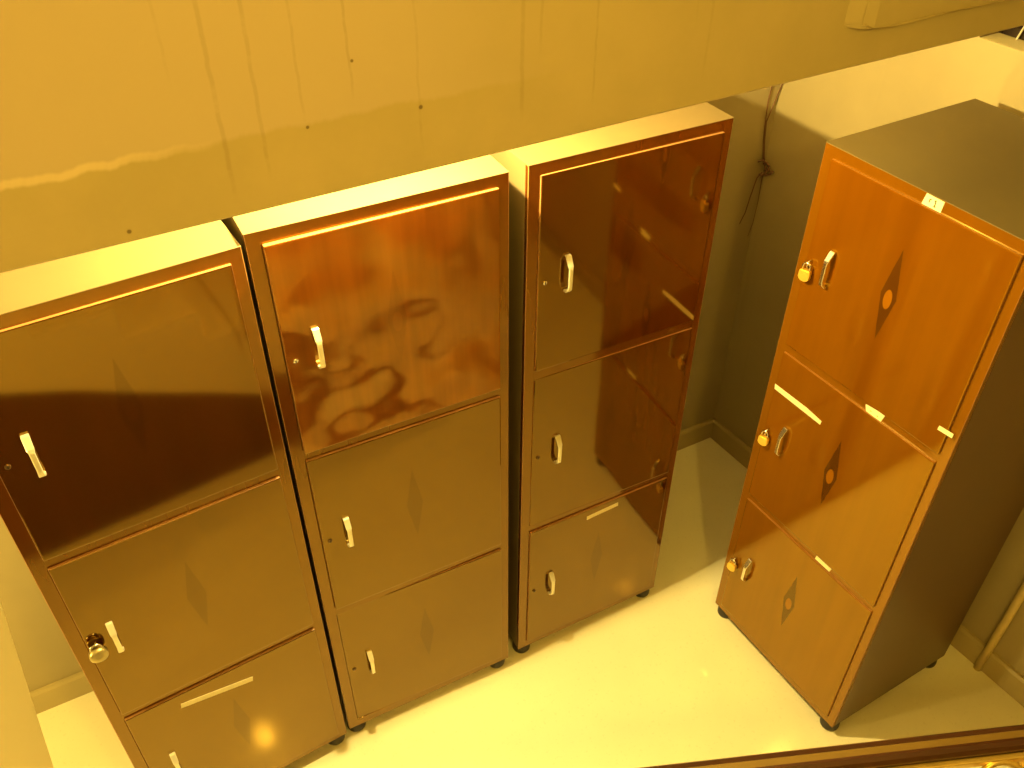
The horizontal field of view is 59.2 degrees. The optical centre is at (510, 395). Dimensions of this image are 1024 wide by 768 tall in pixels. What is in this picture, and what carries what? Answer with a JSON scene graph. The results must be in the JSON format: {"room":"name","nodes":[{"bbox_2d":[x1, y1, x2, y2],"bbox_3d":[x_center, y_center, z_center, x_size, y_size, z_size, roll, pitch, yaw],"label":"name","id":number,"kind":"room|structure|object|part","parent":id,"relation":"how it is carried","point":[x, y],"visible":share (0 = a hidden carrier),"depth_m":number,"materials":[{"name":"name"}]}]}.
{"room":"locker room","nodes":[
{"label":"locker room","id":0,"kind":"room"},
{"bbox_2d":[0,602,53,767],"bbox_3d":[-0.408,0.164,0.560,0.120,1.119,0.750,-18,43,-21],"label":"wall","id":1,"kind":"structure","parent":0,"point":[22,741],"depth_m":0.66,"materials":[{"name":"paint"}]},
{"bbox_2d":[0,84,780,691],"bbox_3d":[-1.025,-0.551,2.089,5.200,3.700,0.150,-19,44,-22],"label":"wall","id":2,"kind":"structure","parent":0,"point":[45,656],"depth_m":3.08,"materials":[{"name":"beige paint"}]},
{"bbox_2d":[30,418,713,713],"bbox_3d":[-1.081,0.830,3.088,4.600,0.098,0.018,-19,44,-22],"label":"baseboard","id":3,"kind":"structure","parent":2,"relation":"attached to","point":[74,686],"depth_m":2.93,"materials":[{"name":"paint"}]},
{"bbox_2d":[739,84,782,234],"bbox_3d":[0.871,-0.933,2.989,0.073,0.951,0.050,-18,43,-21],"label":"hanging cable","id":4,"kind":"object","parent":2,"relation":"hanging from","point":[765,163],"visible":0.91,"depth_m":3.12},
{"bbox_2d":[0,0,1023,272],"bbox_3d":[-0.542,-0.797,0.683,5.200,1.513,0.131,-20,44,-22],"label":"beam","id":5,"kind":"structure","parent":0,"point":[122,121],"depth_m":1.16,"materials":[{"name":"paint"}]},
{"bbox_2d":[844,0,1006,28],"bbox_3d":[1.110,-1.373,1.326,1.276,1.440,0.049,-20,44,-23],"label":"trim","id":6,"kind":"structure","parent":5,"relation":"attached to","point":[861,14],"depth_m":1.57,"materials":[{"name":"paint"}]},
{"bbox_2d":[37,438,1023,767],"bbox_3d":[0.049,1.930,1.954,5.150,0.120,4.800,-18,43,-21],"label":"floor","id":7,"kind":"structure","parent":0,"point":[660,677],"depth_m":2.96,"materials":[{"name":"white tile"}]},
{"bbox_2d":[0,220,346,767],"bbox_3d":[-0.880,0.366,2.320,0.563,1.796,0.557,-22,45,-24],"label":"locker","id":8,"kind":"object","parent":7,"relation":"on","point":[147,495],"visible":0.98,"depth_m":1.91,"materials":[{"name":"brown wood"}]},
{"bbox_3d":[-0.891,0.117,1.687,0.015,0.102,0.024,-22,45,-24],"label":"handle","id":9,"kind":"part","parent":8,"relation":"part of","materials":[{"name":"silver metal"}]},
{"bbox_2d":[88,643,108,662],"bbox_3d":[-0.930,0.581,2.033,0.041,0.054,0.020,-22,45,-24],"label":"padlock","id":10,"kind":"object","parent":8,"relation":"hanging from","point":[98,653],"visible":1,"depth_m":2.03,"materials":[{"name":"gold metal"}]},
{"bbox_3d":[-0.897,0.554,2.050,0.015,0.102,0.024,-22,45,-24],"label":"handle","id":11,"kind":"part","parent":8,"relation":"part of","materials":[{"name":"silver metal"}]},
{"bbox_3d":[-0.885,-0.328,1.752,0.562,0.003,0.528,-22,45,-24],"label":"panel","id":12,"kind":"part","parent":8,"relation":"part of","materials":[{"name":"brown wood"}]},
{"bbox_3d":[-0.744,0.042,1.776,0.505,0.542,0.016,-22,45,-24],"label":"door","id":13,"kind":"part","parent":8,"relation":"part of","materials":[{"name":"brown wood"}]},
{"bbox_3d":[-0.895,0.997,2.425,0.015,0.102,0.024,-22,45,-24],"label":"handle","id":14,"kind":"part","parent":8,"relation":"part of","materials":[{"name":"silver metal"}]},
{"bbox_3d":[-0.745,0.483,2.147,0.505,0.557,0.016,-22,45,-24],"label":"door","id":15,"kind":"part","parent":8,"relation":"part of","materials":[{"name":"brown wood"}]},
{"bbox_3d":[-0.747,0.923,2.517,0.505,0.542,0.016,-22,45,-24],"label":"door","id":16,"kind":"part","parent":8,"relation":"part of","materials":[{"name":"brown wood"}]},
{"bbox_2d":[221,155,508,731],"bbox_3d":[-0.368,0.166,2.543,0.563,1.819,0.560,-19,44,-21],"label":"locker","id":17,"kind":"object","parent":7,"relation":"on","point":[381,308],"visible":0.91,"depth_m":2.12,"materials":[{"name":"brown wood"}]},
{"bbox_3d":[-0.402,-0.096,1.898,0.015,0.102,0.024,-19,44,-21],"label":"handle","id":18,"kind":"part","parent":17,"relation":"part of","materials":[{"name":"silver metal"}]},
{"bbox_3d":[-0.407,0.350,2.280,0.015,0.102,0.024,-19,44,-21],"label":"handle","id":19,"kind":"part","parent":17,"relation":"part of","materials":[{"name":"silver metal"}]},
{"bbox_3d":[-0.373,-0.536,1.965,0.562,0.002,0.528,-19,44,-21],"label":"panel","id":20,"kind":"part","parent":17,"relation":"part of","materials":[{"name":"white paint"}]},
{"bbox_3d":[-0.410,0.792,2.667,0.015,0.102,0.024,-18,44,-20],"label":"handle","id":21,"kind":"part","parent":17,"relation":"part of","materials":[{"name":"silver metal"}]},
{"bbox_3d":[-0.250,-0.154,1.984,0.505,0.549,0.016,-19,44,-21],"label":"door","id":22,"kind":"part","parent":17,"relation":"part of","materials":[{"name":"brown wood"}]},
{"bbox_3d":[-0.252,0.290,2.364,0.505,0.565,0.016,-19,44,-21],"label":"door","id":23,"kind":"part","parent":17,"relation":"part of","materials":[{"name":"brown wood"}]},
{"bbox_3d":[-0.255,0.730,2.744,0.505,0.549,0.016,-18,44,-20],"label":"door","id":24,"kind":"part","parent":17,"relation":"part of","materials":[{"name":"brown wood"}]},
{"bbox_2d":[491,102,733,652],"bbox_3d":[0.162,-0.022,2.787,0.563,1.809,0.557,-19,43,-22],"label":"locker","id":25,"kind":"object","parent":7,"relation":"on","point":[612,227],"visible":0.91,"depth_m":2.39,"materials":[{"name":"brown wood"}]},
{"bbox_3d":[0.134,0.608,2.898,0.015,0.102,0.024,-19,43,-22],"label":"handle","id":26,"kind":"part","parent":25,"relation":"part of","materials":[{"name":"silver metal"}]},
{"bbox_3d":[0.135,0.155,2.529,0.015,0.102,0.024,-18,43,-21],"label":"handle","id":27,"kind":"part","parent":25,"relation":"part of","materials":[{"name":"silver metal"}]},
{"bbox_3d":[0.141,-0.289,2.158,0.015,0.102,0.024,-18,43,-21],"label":"handle","id":28,"kind":"part","parent":25,"relation":"part of","materials":[{"name":"silver metal"}]},
{"bbox_3d":[0.278,0.545,2.976,0.505,0.545,0.016,-19,43,-22],"label":"door","id":29,"kind":"part","parent":25,"relation":"part of","materials":[{"name":"brown wood"}]},
{"bbox_3d":[0.281,0.097,2.610,0.505,0.561,0.016,-18,43,-21],"label":"door","id":30,"kind":"part","parent":25,"relation":"part of","materials":[{"name":"brown wood"}]},
{"bbox_3d":[0.161,-0.727,2.221,0.562,0.003,0.528,-19,43,-22],"label":"panel","id":31,"kind":"part","parent":25,"relation":"part of","materials":[{"name":"brown wood"}]},
{"bbox_3d":[0.285,-0.349,2.238,0.505,0.545,0.016,-19,43,-21],"label":"door","id":32,"kind":"part","parent":25,"relation":"part of","materials":[{"name":"brown wood"}]},
{"bbox_2d":[715,99,1023,730],"bbox_3d":[1.093,0.166,2.588,0.557,1.780,0.563,-20,44,-23],"label":"locker","id":33,"kind":"object","parent":7,"relation":"on","point":[886,488],"visible":1,"depth_m":2.26,"materials":[{"name":"brown wood"}]},
{"bbox_2d":[727,559,736,571],"bbox_3d":[0.741,0.563,3.003,0.013,0.054,0.030,-32,50,-33],"label":"padlock","id":34,"kind":"object","parent":33,"relation":"hanging from","point":[731,566],"visible":1,"depth_m":3.00,"materials":[{"name":"gold metal"}]},
{"bbox_3d":[0.772,0.574,2.948,0.024,0.102,0.015,-20,44,-23],"label":"handle","id":35,"kind":"part","parent":33,"relation":"part of","materials":[{"name":"silver metal"}]},
{"bbox_2d":[758,430,768,445],"bbox_3d":[0.743,0.123,2.636,0.013,0.054,0.030,-32,50,-33],"label":"padlock","id":36,"kind":"object","parent":33,"relation":"hanging from","point":[763,440],"visible":1,"depth_m":2.63,"materials":[{"name":"gold metal"}]},
{"bbox_3d":[0.775,0.134,2.580,0.024,0.102,0.015,-20,44,-23],"label":"handle","id":37,"kind":"part","parent":33,"relation":"part of","materials":[{"name":"silver metal"}]},
{"bbox_3d":[0.878,0.667,2.840,0.016,0.536,0.505,-20,44,-23],"label":"door","id":38,"kind":"part","parent":33,"relation":"part of","materials":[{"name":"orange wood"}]},
{"bbox_2d":[798,262,811,281],"bbox_3d":[0.745,-0.313,2.272,0.013,0.054,0.030,-32,50,-33],"label":"padlock","id":39,"kind":"object","parent":33,"relation":"hanging from","point":[804,274],"visible":1,"depth_m":2.27,"materials":[{"name":"gold metal"}]},
{"bbox_3d":[0.777,-0.308,2.214,0.024,0.102,0.015,-20,44,-23],"label":"handle","id":40,"kind":"part","parent":33,"relation":"part of","materials":[{"name":"silver metal"}]},
{"bbox_3d":[0.881,0.230,2.476,0.016,0.552,0.505,-20,44,-23],"label":"door","id":41,"kind":"part","parent":33,"relation":"part of","materials":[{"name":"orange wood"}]},
{"bbox_3d":[0.883,-0.209,2.110,0.016,0.536,0.505,-20,44,-23],"label":"door","id":42,"kind":"part","parent":33,"relation":"part of","materials":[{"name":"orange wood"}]},
{"bbox_3d":[1.109,-0.522,2.025,0.528,0.003,0.562,-20,44,-23],"label":"panel","id":43,"kind":"part","parent":33,"relation":"part of","materials":[{"name":"brown wood"}]},
{"bbox_3d":[0.068,1.808,0.979,3.360,1.320,1.200,-18,43,-21],"label":"flight","id":44,"kind":"object","parent":7,"relation":"on","visible":0},
{"bbox_2d":[641,724,1023,767],"bbox_3d":[0.163,0.833,1.380,2.600,0.902,0.093,-4,40,-5],"label":"stair railing","id":45,"kind":"object","parent":44,"relation":"attached to","point":[997,746],"visible":1,"depth_m":1.14,"materials":[{"name":"brown wood"}]},
{"bbox_3d":[0.164,0.489,1.113,2.600,0.032,0.014,-4,40,-5],"label":"handrail","id":46,"kind":"part","parent":45,"relation":"part of","materials":[{"name":"brown wood"}]},
{"bbox_2d":[714,32,1023,675],"bbox_3d":[2.068,-0.058,1.524,0.180,3.700,4.600,-22,45,-24],"label":"wall","id":47,"kind":"structure","parent":0,"point":[811,112],"depth_m":2.94,"materials":[{"name":"beige paint"}]},
{"bbox_2d":[710,418,1023,706],"bbox_3d":[1.976,1.279,2.577,0.018,0.098,4.200,-22,45,-24],"label":"baseboard","id":48,"kind":"structure","parent":47,"relation":"attached to","point":[997,669],"depth_m":3.06,"materials":[{"name":"paint"}]},
{"bbox_2d":[973,582,1023,670],"bbox_3d":[1.600,0.221,2.470,0.038,1.848,0.048,-18,43,-21],"label":"conduit pipe","id":49,"kind":"object","parent":47,"relation":"attached to","point":[1018,599],"visible":1,"depth_m":2.91,"materials":[{"name":"white plastic"}]},
{"bbox_2d":[981,25,1023,51],"bbox_3d":[1.711,-0.879,1.512,0.107,1.030,1.660,-22,45,-24],"label":"window","id":50,"kind":"structure","parent":47,"relation":"in","point":[1017,32],"depth_m":2.33,"materials":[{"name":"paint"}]},
{"bbox_3d":[1.742,-0.898,1.521,0.034,1.011,1.660,-22,45,-24],"label":"frame","id":51,"kind":"part","parent":50,"relation":"part of","materials":[{"name":"white wood"}]}
]}

